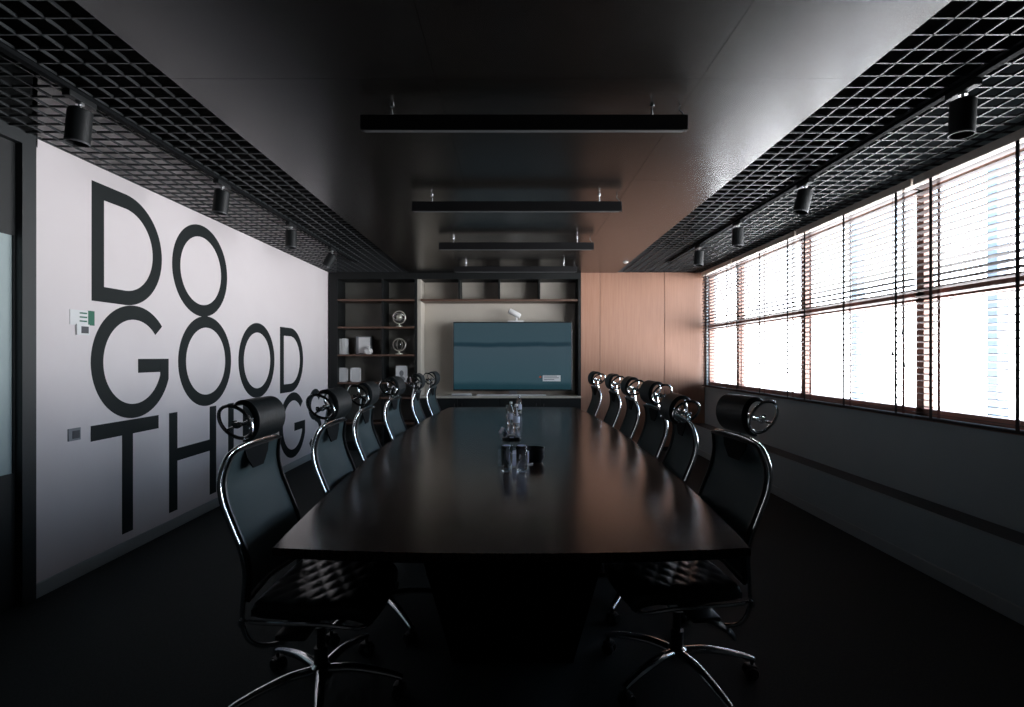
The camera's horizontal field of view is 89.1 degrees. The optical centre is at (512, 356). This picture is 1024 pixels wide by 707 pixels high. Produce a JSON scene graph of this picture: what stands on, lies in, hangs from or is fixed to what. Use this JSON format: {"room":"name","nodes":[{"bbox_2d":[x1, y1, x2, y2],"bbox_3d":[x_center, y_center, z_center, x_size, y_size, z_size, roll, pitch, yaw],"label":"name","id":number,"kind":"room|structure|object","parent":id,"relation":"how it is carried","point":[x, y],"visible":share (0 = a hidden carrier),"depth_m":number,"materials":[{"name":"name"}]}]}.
{"room":"office","nodes":[
{"label":"office","id":0,"kind":"room"},
{"bbox_2d":[0,51,336,582],"bbox_3d":[-2.830,-0.175,5.025,0.120,3.150,6.490,0,0,0],"label":"wall","id":1,"kind":"structure","parent":0,"point":[79,482],"depth_m":3.84,"materials":[{"name":"paint"}]},
{"bbox_2d":[0,121,35,613],"bbox_3d":[-2.820,0.068,2.390,0.140,2.665,1.220,0,0,0],"label":"door","id":2,"kind":"structure","parent":1,"relation":"in","point":[17,147],"depth_m":2.92,"materials":[{"name":"black paint"}]},
{"bbox_2d":[67,427,80,441],"bbox_3d":[-2.764,0.487,3.278,0.012,0.078,0.090,0,0,0],"label":"light switch","id":3,"kind":"object","parent":1,"relation":"attached to","point":[73,434],"visible":1,"depth_m":3.27,"materials":[{"name":"grey plastic"}]},
{"bbox_2d":[69,309,94,325],"bbox_3d":[-2.768,-0.253,3.343,0.004,0.098,0.190,0,0,0],"label":"card","id":4,"kind":"object","parent":1,"relation":"attached to","point":[75,316],"visible":1,"depth_m":3.33,"materials":[{"name":"white paper"}]},
{"bbox_2d":[75,324,89,334],"bbox_3d":[-2.764,-0.176,3.339,0.013,0.069,0.098,0,0,0],"label":"thermostat","id":5,"kind":"object","parent":1,"relation":"attached to","point":[80,329],"visible":1,"depth_m":3.33,"materials":[{"name":"white plastic"}]},
{"bbox_2d":[91,415,158,534],"bbox_3d":[-2.768,0.856,3.735,0.003,0.805,0.650,0,0,0],"label":"letter","id":6,"kind":"object","parent":1,"relation":"attached to","point":[126,428],"depth_m":3.72,"materials":[{"name":"black paint"}]},
{"bbox_2d":[92,180,161,304],"bbox_3d":[-2.769,-0.767,3.759,0.002,0.792,0.683,0,0,0],"label":"letter","id":7,"kind":"object","parent":1,"relation":"attached to","point":[101,193],"depth_m":3.60,"materials":[{"name":"black paint"}]},
{"bbox_2d":[91,306,168,417],"bbox_3d":[-2.768,0.035,3.795,0.003,0.820,0.770,0,0,0],"label":"letter","id":8,"kind":"object","parent":1,"relation":"attached to","point":[120,315],"depth_m":3.71,"materials":[{"name":"black paint"}]},
{"bbox_2d":[36,453,310,598],"bbox_3d":[-2.763,1.357,5.385,0.014,0.085,4.770,0,0,0],"label":"baseboard","id":9,"kind":"structure","parent":1,"relation":"attached to","point":[74,572],"depth_m":3.69,"materials":[{"name":"grey paint"}]},
{"bbox_2d":[169,406,215,512],"bbox_3d":[-2.769,0.856,4.519,0.002,0.805,0.663,0,0,0],"label":"letter","id":10,"kind":"object","parent":1,"relation":"attached to","point":[175,454],"depth_m":4.36,"materials":[{"name":"black paint"}]},
{"bbox_2d":[172,224,226,316],"bbox_3d":[-2.769,-0.764,4.630,0.002,0.809,0.812,0,0,0],"label":"letter","id":11,"kind":"object","parent":1,"relation":"attached to","point":[194,230],"depth_m":4.55,"materials":[{"name":"black paint"}]},
{"bbox_2d":[0,0,407,271],"bbox_3d":[-2.160,-1.276,2.985,1.217,0.011,9.570,0,0,0],"label":"grid","id":12,"kind":"object","parent":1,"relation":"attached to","point":[13,15],"visible":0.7,"depth_m":3.15,"materials":[{"name":"grey metal"}]},
{"bbox_2d":[0,42,357,262],"bbox_3d":[-2.080,-1.260,2.850,0.036,0.020,8.100,0,0,0],"label":"ceiling track","id":13,"kind":"object","parent":12,"relation":"attached to","point":[4,49],"visible":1,"depth_m":2.87,"materials":[{"name":"black metal"}]},
{"bbox_2d":[62,89,96,147],"bbox_3d":[-2.087,-1.135,2.498,0.116,0.230,0.160,0,0,0],"label":"track spotlight","id":14,"kind":"object","parent":13,"relation":"attached to","point":[78,121],"visible":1,"depth_m":2.47,"materials":[{"name":"black metal"}]},
{"bbox_2d":[212,178,230,215],"bbox_3d":[-2.088,-1.135,3.717,0.118,0.230,0.160,0,0,0],"label":"track spotlight","id":15,"kind":"object","parent":13,"relation":"attached to","point":[221,197],"visible":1,"depth_m":3.68,"materials":[{"name":"black metal"}]},
{"bbox_2d":[285,221,296,248],"bbox_3d":[-2.080,-1.137,4.872,0.102,0.226,0.160,0,0,0],"label":"track spotlight","id":16,"kind":"object","parent":13,"relation":"attached to","point":[290,235],"visible":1,"depth_m":4.83,"materials":[{"name":"black metal"}]},
{"bbox_2d":[322,247,336,267],"bbox_3d":[-2.110,-1.134,5.976,0.163,0.232,0.160,0,0,0],"label":"track spotlight","id":17,"kind":"object","parent":13,"relation":"attached to","point":[330,258],"visible":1,"depth_m":5.93,"materials":[{"name":"black metal"}]},
{"bbox_2d":[178,316,230,405],"bbox_3d":[-2.769,0.037,4.704,0.002,0.810,0.807,0,0,0],"label":"letter","id":18,"kind":"object","parent":1,"relation":"attached to","point":[198,323],"depth_m":4.62,"materials":[{"name":"black paint"}]},
{"bbox_2d":[228,403,233,451],"bbox_3d":[-2.769,0.856,5.105,0.002,0.805,0.100,0,0,0],"label":"letter","id":19,"kind":"object","parent":1,"relation":"attached to","point":[230,410],"depth_m":5.10,"materials":[{"name":"black paint"}]},
{"bbox_2d":[238,323,273,397],"bbox_3d":[-2.769,0.037,5.640,0.002,0.810,0.790,0,0,0],"label":"letter","id":20,"kind":"object","parent":1,"relation":"attached to","point":[256,327],"depth_m":5.57,"materials":[{"name":"black paint"}]},
{"bbox_2d":[243,405,269,442],"bbox_3d":[-2.769,0.856,5.650,0.002,0.805,0.640,0,0,0],"label":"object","id":21,"kind":"structure","parent":1,"relation":"attached to","point":[245,408],"depth_m":5.38,"materials":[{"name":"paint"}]},
{"bbox_2d":[280,327,302,393],"bbox_3d":[-2.769,0.037,6.520,0.002,0.795,0.680,0,0,0],"label":"letter","id":22,"kind":"object","parent":1,"relation":"attached to","point":[284,388],"depth_m":6.38,"materials":[{"name":"black paint"}]},
{"bbox_2d":[279,392,304,457],"bbox_3d":[-2.769,0.855,6.540,0.002,0.820,0.770,0,0,0],"label":"letter","id":23,"kind":"object","parent":1,"relation":"attached to","point":[292,396],"depth_m":6.59,"materials":[{"name":"black paint"}]},
{"bbox_2d":[308,389,321,446],"bbox_3d":[-2.769,0.870,7.280,0.002,0.849,0.500,0,0,0],"label":"letter","id":24,"kind":"object","parent":1,"relation":"attached to","point":[315,391],"depth_m":7.22,"materials":[{"name":"black paint"}]},
{"bbox_2d":[0,450,1023,706],"bbox_3d":[0.050,1.450,3.185,5.840,0.100,10.170,0,0,0],"label":"floor","id":25,"kind":"structure","parent":0,"point":[836,619],"depth_m":2.55,"materials":[{"name":"carpet"}]},
{"bbox_2d":[217,396,406,706],"bbox_3d":[-0.795,0.784,2.142,0.705,1.232,0.677,0,0,1],"label":"office chair","id":26,"kind":"object","parent":25,"relation":"on","point":[258,505],"visible":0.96,"depth_m":2.08,"materials":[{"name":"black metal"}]},
{"bbox_2d":[306,387,432,647],"bbox_3d":[-0.715,0.783,2.816,0.709,1.232,0.647,0,0,-3],"label":"office chair","id":27,"kind":"object","parent":25,"relation":"on","point":[332,462],"visible":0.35,"depth_m":2.73,"materials":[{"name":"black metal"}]},
{"bbox_2d":[329,272,416,449],"bbox_3d":[-2.094,0.066,7.968,1.320,2.668,0.395,0,0,0],"label":"shelving unit","id":28,"kind":"object","parent":25,"relation":"on","point":[361,304],"visible":0.57,"depth_m":8.14,"materials":[{"name":"black wood"}]},
{"bbox_2d":[339,339,341,353],"bbox_3d":[-2.610,-0.158,7.947,0.039,0.235,0.166,0,0,0],"label":"book","id":29,"kind":"object","parent":28,"relation":"on","point":[340,340],"visible":0.39,"depth_m":7.86,"materials":[{"name":"white paper"}]},
{"bbox_2d":[339,368,347,381],"bbox_3d":[-2.566,0.269,7.894,0.142,0.215,0.083,0,0,0],"label":"picture frame","id":30,"kind":"object","parent":28,"relation":"on","point":[343,372],"visible":1,"depth_m":7.86,"materials":[{"name":"white plastic"}]},
{"bbox_2d":[340,369,345,380],"bbox_3d":[-2.566,0.269,7.862,0.112,0.185,0.008,0,0,0],"label":"picture","id":31,"kind":"object","parent":30,"relation":"attached to","point":[342,371],"depth_m":7.86,"materials":[{"name":"white paper"}]},
{"bbox_2d":[342,338,348,353],"bbox_3d":[-2.560,-0.160,7.947,0.045,0.240,0.166,0,0,0],"label":"book","id":32,"kind":"object","parent":28,"relation":"on","point":[345,342],"visible":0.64,"depth_m":7.88,"materials":[{"name":"white paper"}]},
{"bbox_2d":[350,368,360,381],"bbox_3d":[-2.380,0.269,7.894,0.157,0.215,0.083,0,0,0],"label":"picture frame","id":33,"kind":"object","parent":28,"relation":"on","point":[355,373],"visible":1,"depth_m":7.86,"materials":[{"name":"white"}]},
{"bbox_2d":[352,369,358,380],"bbox_3d":[-2.380,0.269,7.862,0.127,0.185,0.008,0,0,0],"label":"picture","id":34,"kind":"object","parent":33,"relation":"attached to","point":[355,372],"depth_m":7.86,"materials":[{"name":"white paper"}]},
{"bbox_2d":[356,337,372,353],"bbox_3d":[-2.281,-0.175,7.988,0.220,0.270,0.144,0,0,0],"label":"display box","id":35,"kind":"object","parent":28,"relation":"on","point":[362,343],"visible":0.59,"depth_m":7.92,"materials":[{"name":"grey"}]},
{"bbox_2d":[364,346,372,353],"bbox_3d":[-2.182,-0.105,7.846,0.135,0.130,0.130,0,0,0],"label":"shell ornament","id":36,"kind":"object","parent":28,"relation":"on","point":[368,350],"visible":0.94,"depth_m":7.80,"materials":[{"name":"white ceramic"}]},
{"bbox_2d":[393,338,405,353],"bbox_3d":[-1.726,-0.163,7.890,0.163,0.246,0.165,0,0,-38],"label":"globe award","id":37,"kind":"object","parent":28,"relation":"on","point":[399,344],"visible":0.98,"depth_m":7.85,"materials":[{"name":"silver metal"}]},
{"bbox_2d":[393,311,405,326],"bbox_3d":[-1.726,-0.579,7.890,0.173,0.246,0.165,0,0,33],"label":"globe award","id":38,"kind":"object","parent":28,"relation":"on","point":[399,317],"visible":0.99,"depth_m":7.88,"materials":[{"name":"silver metal"}]},
{"bbox_2d":[396,366,406,381],"bbox_3d":[-1.685,0.254,7.894,0.172,0.245,0.083,0,0,0],"label":"picture frame","id":39,"kind":"object","parent":28,"relation":"on","point":[401,371],"visible":0.7,"depth_m":7.86,"materials":[{"name":"white paper"}]},
{"bbox_2d":[347,381,427,577],"bbox_3d":[-0.745,0.784,3.560,0.692,1.231,0.661,0,0,-2],"label":"office chair","id":40,"kind":"object","parent":25,"relation":"on","point":[367,443],"visible":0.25,"depth_m":3.51,"materials":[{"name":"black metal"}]},
{"bbox_2d":[379,376,407,439],"bbox_3d":[-0.759,0.783,4.457,0.723,1.232,0.662,0,0,2],"label":"office chair","id":41,"kind":"object","parent":25,"relation":"on","point":[395,424],"visible":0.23,"depth_m":4.42,"materials":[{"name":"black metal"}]},
{"bbox_2d":[406,373,425,423],"bbox_3d":[-0.728,0.783,5.376,0.708,1.232,0.652,0,0,-3],"label":"office chair","id":42,"kind":"object","parent":25,"relation":"on","point":[418,413],"visible":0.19,"depth_m":5.29,"materials":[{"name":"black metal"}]},
{"bbox_2d":[423,371,440,414],"bbox_3d":[-0.712,0.784,6.098,0.672,1.231,0.681,0,0,12],"label":"office chair","id":43,"kind":"object","parent":25,"relation":"on","point":[432,403],"visible":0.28,"depth_m":6.09,"materials":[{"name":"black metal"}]},
{"bbox_2d":[420,394,580,418],"bbox_3d":[-0.209,0.991,7.957,2.450,0.818,0.415,0,0,0],"label":"media cabinet","id":44,"kind":"object","parent":25,"relation":"on","point":[445,401],"visible":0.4,"depth_m":7.77,"materials":[{"name":"black wood"}]},
{"bbox_2d":[420,394,580,397],"bbox_3d":[-0.209,0.599,7.945,2.450,0.033,0.390,0,0,0],"label":"countertop","id":45,"kind":"structure","parent":44,"relation":"on","point":[437,395],"depth_m":7.75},
{"bbox_2d":[452,393,471,395],"bbox_3d":[-0.770,0.564,7.794,0.300,0.035,0.052,0,0,0],"label":"soundbar","id":46,"kind":"object","parent":45,"relation":"on","point":[453,394],"visible":1,"depth_m":7.77,"materials":[{"name":"white plastic"}]},
{"bbox_2d":[417,273,580,395],"bbox_3d":[-0.209,-0.344,7.968,2.450,1.848,0.395,0,0,0],"label":"shelving unit","id":47,"kind":"object","parent":45,"relation":"on","point":[443,299],"depth_m":8.14,"materials":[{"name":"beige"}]},
{"bbox_2d":[421,299,577,303],"bbox_3d":[-0.204,-0.852,7.960,2.360,0.030,0.360,0,0,0],"label":"cubby shelf","id":48,"kind":"object","parent":47,"relation":"attached to","point":[423,301],"depth_m":7.84,"materials":[{"name":"brown wood"}]},
{"bbox_2d":[453,322,571,395],"bbox_3d":[-0.007,0.025,7.880,1.801,1.111,0.140,0,0,0],"label":"television","id":49,"kind":"object","parent":45,"relation":"on","point":[512,357],"visible":1,"depth_m":7.85,"materials":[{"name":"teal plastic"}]},
{"bbox_2d":[508,309,523,321],"bbox_3d":[0.040,-0.632,7.880,0.240,0.203,0.084,0,0,0],"label":"camera","id":50,"kind":"object","parent":49,"relation":"on","point":[512,312],"visible":1,"depth_m":7.84,"materials":[{"name":"white plastic"}]},
{"bbox_2d":[272,407,750,662],"bbox_3d":[-0.005,1.024,4.235,1.880,0.751,5.030,0,0,0],"label":"conference table","id":51,"kind":"object","parent":25,"relation":"on","point":[513,560],"visible":0.98,"depth_m":2.38,"materials":[{"name":"brown wood"}]},
{"bbox_2d":[499,427,506,433],"bbox_3d":[-0.085,0.625,4.450,0.060,0.048,0.090,0,0,-17],"label":"name card","id":52,"kind":"object","parent":51,"relation":"on","point":[501,428],"visible":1,"depth_m":4.44,"materials":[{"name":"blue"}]},
{"bbox_2d":[501,444,512,471],"bbox_3d":[-0.035,0.576,2.960,0.067,0.147,0.067,0,0,0],"label":"drinking glass","id":53,"kind":"object","parent":51,"relation":"on","point":[506,449],"visible":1,"depth_m":2.93,"materials":[{"name":"clear glass"}]},
{"bbox_2d":[508,402,513,424],"bbox_3d":[-0.020,0.538,5.000,0.064,0.220,0.064,0,0,0],"label":"water bottle","id":54,"kind":"object","parent":51,"relation":"on","point":[510,409],"visible":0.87,"depth_m":4.97,"materials":[{"name":"clear glass"}]},
{"bbox_2d":[502,434,520,439],"bbox_3d":[0.000,0.630,4.094,0.132,0.036,0.150,0,0,30],"label":"conference speakerphone","id":55,"kind":"object","parent":51,"relation":"on","point":[510,436],"visible":1,"depth_m":4.06,"materials":[{"name":"black plastic"}]},
{"bbox_2d":[513,404,519,427],"bbox_3d":[0.030,0.538,4.750,0.064,0.220,0.064,0,0,0],"label":"water bottle","id":56,"kind":"object","parent":51,"relation":"on","point":[516,415],"visible":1,"depth_m":4.72,"materials":[{"name":"clear glass"}]},
{"bbox_2d":[516,394,521,413],"bbox_3d":[0.070,0.538,5.950,0.064,0.220,0.064,0,0,0],"label":"water bottle","id":57,"kind":"object","parent":51,"relation":"on","point":[519,402],"visible":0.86,"depth_m":5.92,"materials":[{"name":"clear glass"}]},
{"bbox_2d":[516,444,527,471],"bbox_3d":[0.050,0.576,2.960,0.067,0.147,0.067,0,0,0],"label":"drinking glass","id":58,"kind":"object","parent":51,"relation":"on","point":[521,449],"visible":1,"depth_m":2.93,"materials":[{"name":"clear glass"}]},
{"bbox_2d":[512,442,532,467],"bbox_3d":[0.013,0.590,3.128,0.200,0.120,0.104,0,0,-43],"label":"holder","id":59,"kind":"object","parent":51,"relation":"on","point":[514,451],"visible":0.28,"depth_m":3.08,"materials":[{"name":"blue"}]},
{"bbox_2d":[528,446,544,462],"bbox_3d":[0.135,0.606,3.240,0.124,0.085,0.124,0,0,0],"label":"cup","id":60,"kind":"object","parent":51,"relation":"on","point":[536,453],"visible":0.75,"depth_m":3.19,"materials":[{"name":"black ceramic"}]},
{"bbox_2d":[587,371,605,416],"bbox_3d":[0.709,0.784,6.121,0.706,1.232,0.660,0,0,-2],"label":"office chair","id":61,"kind":"object","parent":25,"relation":"on","point":[596,399],"visible":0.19,"depth_m":6.10,"materials":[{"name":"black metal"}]},
{"bbox_2d":[603,373,624,426],"bbox_3d":[0.759,0.783,5.273,0.702,1.232,0.656,0,0,0],"label":"office chair","id":62,"kind":"object","parent":25,"relation":"on","point":[614,409],"visible":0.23,"depth_m":5.25,"materials":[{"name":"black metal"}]},
{"bbox_2d":[619,376,643,438],"bbox_3d":[0.754,0.783,4.476,0.720,1.232,0.662,0,0,2],"label":"office chair","id":63,"kind":"object","parent":25,"relation":"on","point":[629,425],"visible":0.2,"depth_m":4.43,"materials":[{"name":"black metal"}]},
{"bbox_2d":[600,380,672,572],"bbox_3d":[0.732,0.784,3.681,0.702,1.232,0.661,0,0,-2],"label":"office chair","id":64,"kind":"object","parent":25,"relation":"on","point":[654,433],"visible":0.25,"depth_m":3.65,"materials":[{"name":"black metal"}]},
{"bbox_2d":[581,272,704,450],"bbox_3d":[1.941,0.067,7.968,1.848,2.666,0.395,0,0,0],"label":"wall panel","id":65,"kind":"object","parent":25,"relation":"on","point":[644,326],"visible":0.59,"depth_m":7.77,"materials":[{"name":"brown wood"}]},
{"bbox_2d":[598,393,700,624],"bbox_3d":[0.697,0.806,3.018,0.682,1.186,0.665,0,0,3],"label":"office chair","id":66,"kind":"object","parent":25,"relation":"on","point":[681,454],"visible":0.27,"depth_m":2.93,"materials":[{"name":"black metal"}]},
{"bbox_2d":[601,393,778,706],"bbox_3d":[0.769,0.784,2.270,0.704,1.231,0.681,0,0,0],"label":"office chair","id":67,"kind":"object","parent":25,"relation":"on","point":[736,484],"visible":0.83,"depth_m":2.18,"materials":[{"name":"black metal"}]},
{"bbox_2d":[698,448,1023,625],"bbox_3d":[2.669,1.357,2.985,0.022,0.085,9.570,0,0,0],"label":"baseboard","id":68,"kind":"structure","parent":25,"relation":"on","point":[1004,607],"depth_m":3.44,"materials":[{"name":"grey paint"}]},
{"bbox_2d":[0,1,1023,248],"bbox_3d":[0.040,-1.750,3.185,5.860,0.100,10.170,0,0,0],"label":"ceiling","id":69,"kind":"structure","parent":0,"point":[17,7],"depth_m":3.33,"materials":[{"name":"black"}]},
{"bbox_2d":[74,0,951,272],"bbox_3d":[0.000,-1.474,2.994,3.098,0.432,9.589,0,0,0],"label":"ceiling panel","id":70,"kind":"object","parent":69,"relation":"attached to","point":[295,79],"visible":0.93,"depth_m":2.40,"materials":[{"name":"black paint"}]},
{"bbox_2d":[454,262,576,271],"bbox_3d":[0.035,-1.193,6.920,1.630,0.131,0.032,0,0,0],"label":"pendant lamp","id":71,"kind":"object","parent":70,"relation":"hanging from","point":[563,268],"visible":1,"depth_m":6.90,"materials":[{"name":"black metal"}]},
{"bbox_2d":[439,237,593,249],"bbox_3d":[0.035,-1.193,5.480,1.630,0.131,0.032,0,0,0],"label":"pendant lamp","id":72,"kind":"object","parent":70,"relation":"hanging from","point":[453,245],"visible":1,"depth_m":5.46,"materials":[{"name":"black metal"}]},
{"bbox_2d":[441,249,591,249],"bbox_3d":[0.035,-1.130,5.480,1.590,0.004,0.026,0,0,0],"label":"diffuser","id":73,"kind":"object","parent":72,"relation":"attached to","point":[441,249],"depth_m":5.47,"materials":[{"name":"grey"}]},
{"bbox_2d":[412,195,621,211],"bbox_3d":[0.030,-1.193,4.040,1.630,0.131,0.032,0,0,0],"label":"pendant lamp","id":74,"kind":"object","parent":70,"relation":"hanging from","point":[417,206],"visible":1,"depth_m":4.02,"materials":[{"name":"black metal"}]},
{"bbox_2d":[414,211,618,211],"bbox_3d":[0.030,-1.130,4.040,1.590,0.004,0.026,0,0,0],"label":"diffuser","id":75,"kind":"object","parent":74,"relation":"attached to","point":[414,211],"depth_m":4.03,"materials":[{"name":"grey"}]},
{"bbox_2d":[360,104,687,132],"bbox_3d":[0.055,-1.193,2.600,1.630,0.131,0.032,0,0,0],"label":"pendant lamp","id":76,"kind":"object","parent":70,"relation":"hanging from","point":[369,123],"visible":1,"depth_m":2.58,"materials":[{"name":"black plastic"}]},
{"bbox_2d":[364,130,683,132],"bbox_3d":[0.055,-1.130,2.600,1.590,0.004,0.026,0,0,0],"label":"diffuser","id":77,"kind":"object","parent":76,"relation":"attached to","point":[367,131],"depth_m":2.60,"materials":[{"name":"grey plastic"}]},
{"bbox_2d":[618,0,1023,271],"bbox_3d":[2.211,-1.276,2.985,1.317,0.011,9.570,0,0,0],"label":"grid","id":78,"kind":"object","parent":70,"relation":"attached to","point":[957,15],"visible":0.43,"depth_m":3.20,"materials":[{"name":"grey metal"}]},
{"bbox_2d":[668,43,1023,262],"bbox_3d":[2.080,-1.260,2.850,0.036,0.020,8.100,0,0,0],"label":"ceiling track","id":79,"kind":"object","parent":78,"relation":"attached to","point":[1018,50],"visible":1,"depth_m":2.88,"materials":[{"name":"black metal"}]},
{"bbox_2d":[694,244,703,265],"bbox_3d":[2.076,-1.136,5.815,0.108,0.228,0.160,0,0,0],"label":"track spotlight","id":80,"kind":"object","parent":79,"relation":"attached to","point":[698,254],"visible":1,"depth_m":5.77,"materials":[{"name":"black metal"}]},
{"bbox_2d":[732,220,743,246],"bbox_3d":[2.078,-1.137,4.807,0.104,0.226,0.160,0,0,0],"label":"track spotlight","id":81,"kind":"object","parent":79,"relation":"attached to","point":[737,233],"visible":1,"depth_m":4.77,"materials":[{"name":"black metal"}]},
{"bbox_2d":[792,178,813,214],"bbox_3d":[2.064,-1.133,3.704,0.136,0.234,0.160,0,0,0],"label":"track spotlight","id":82,"kind":"object","parent":79,"relation":"attached to","point":[804,195],"visible":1,"depth_m":3.67,"materials":[{"name":"black metal"}]},
{"bbox_2d":[945,78,981,139],"bbox_3d":[2.076,-1.136,2.404,0.108,0.228,0.160,0,0,0],"label":"track spotlight","id":83,"kind":"object","parent":79,"relation":"attached to","point":[962,118],"visible":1,"depth_m":2.37,"materials":[{"name":"black metal"}]},
{"bbox_2d":[337,251,695,268],"bbox_3d":[0.040,-0.175,8.220,5.860,3.150,0.100,0,0,0],"label":"wall","id":84,"kind":"structure","parent":0,"point":[341,251],"depth_m":8.17,"materials":[{"name":"black paint"}]},
{"bbox_2d":[696,57,1023,532],"bbox_3d":[2.940,-0.175,3.185,0.140,3.150,9.970,0,0,0],"label":"wall","id":85,"kind":"structure","parent":0,"point":[979,473],"depth_m":3.76,"materials":[{"name":"grey paint"}]},
{"bbox_2d":[710,265,737,388],"bbox_3d":[2.935,-0.403,7.202,0.070,1.635,0.995,0,0,0],"label":"window","id":86,"kind":"structure","parent":85,"relation":"in","point":[712,382],"depth_m":7.48,"materials":[{"name":"black metal"}]},
{"bbox_2d":[701,259,734,389],"bbox_3d":[2.825,-0.413,7.185,0.070,1.683,1.046,0,0,0],"label":"blind","id":87,"kind":"object","parent":86,"relation":"attached to","point":[728,264],"visible":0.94,"depth_m":7.13,"materials":[{"name":"beige plastic"}]},
{"bbox_2d":[738,238,802,397],"bbox_3d":[2.935,-0.403,5.955,0.070,1.635,1.500,0,0,0],"label":"window","id":88,"kind":"structure","parent":85,"relation":"in","point":[799,394],"depth_m":6.07,"materials":[{"name":"black metal"}]},
{"bbox_2d":[732,231,800,399],"bbox_3d":[2.825,-0.413,5.897,0.070,1.683,1.481,0,0,0],"label":"blind","id":89,"kind":"object","parent":88,"relation":"attached to","point":[791,237],"visible":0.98,"depth_m":5.76,"materials":[{"name":"beige plastic"}]},
{"bbox_2d":[693,423,1023,548],"bbox_3d":[2.768,0.995,2.985,0.205,0.010,9.570,0,0,0],"label":"trim","id":90,"kind":"structure","parent":85,"relation":"attached to","point":[1009,534],"depth_m":3.61,"materials":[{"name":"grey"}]},
{"bbox_2d":[694,425,1023,607],"bbox_3d":[2.770,1.157,2.985,0.200,0.315,9.570,0,0,0],"label":"wall panel","id":91,"kind":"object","parent":85,"relation":"attached to","point":[996,566],"depth_m":3.46,"materials":[{"name":"grey paint"}]},
{"bbox_2d":[803,189,919,414],"bbox_3d":[2.935,-0.403,4.455,0.070,1.635,1.500,0,0,0],"label":"window","id":92,"kind":"structure","parent":85,"relation":"in","point":[814,396],"depth_m":4.26,"materials":[{"name":"black metal"}]},
{"bbox_2d":[796,178,919,417],"bbox_3d":[2.812,-0.413,4.393,0.096,1.683,1.481,0,0,0],"label":"blind","id":93,"kind":"object","parent":92,"relation":"attached to","point":[905,188],"visible":0.95,"depth_m":4.19,"materials":[{"name":"beige plastic"}]},
{"bbox_2d":[705,385,1023,435],"bbox_3d":[2.885,0.427,4.910,0.090,0.025,5.580,0,0,0],"label":"window sill","id":94,"kind":"structure","parent":85,"relation":"attached to","point":[711,385],"depth_m":3.80,"materials":[{"name":"brown wood"}]},
{"bbox_2d":[920,148,1023,429],"bbox_3d":[2.935,-0.403,2.913,0.070,1.635,1.585,0,0,0],"label":"window","id":95,"kind":"structure","parent":85,"relation":"in","point":[924,410],"depth_m":3.53,"materials":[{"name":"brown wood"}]},
{"bbox_2d":[913,128,1023,434],"bbox_3d":[2.825,-0.413,2.885,0.070,1.683,1.486,0,0,0],"label":"blind","id":96,"kind":"object","parent":95,"relation":"attached to","point":[1013,142],"visible":1,"depth_m":3.18,"materials":[{"name":"beige"}]},
{"label":"outside","id":97,"kind":"structure","parent":0,"visible":0},
{"bbox_2d":[987,162,1008,417],"bbox_3d":[4.000,0.050,4.290,0.200,5.700,0.160,0,0,0],"label":"post","id":98,"kind":"object","parent":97,"point":[999,396],"visible":0.08,"depth_m":4.24,"materials":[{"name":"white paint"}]},
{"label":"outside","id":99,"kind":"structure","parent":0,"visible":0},
{"bbox_2d":[851,219,864,399],"bbox_3d":[4.000,0.050,6.030,0.200,5.700,0.160,0,0,0],"label":"post","id":100,"kind":"object","parent":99,"point":[855,379],"visible":0.1,"depth_m":5.98,"materials":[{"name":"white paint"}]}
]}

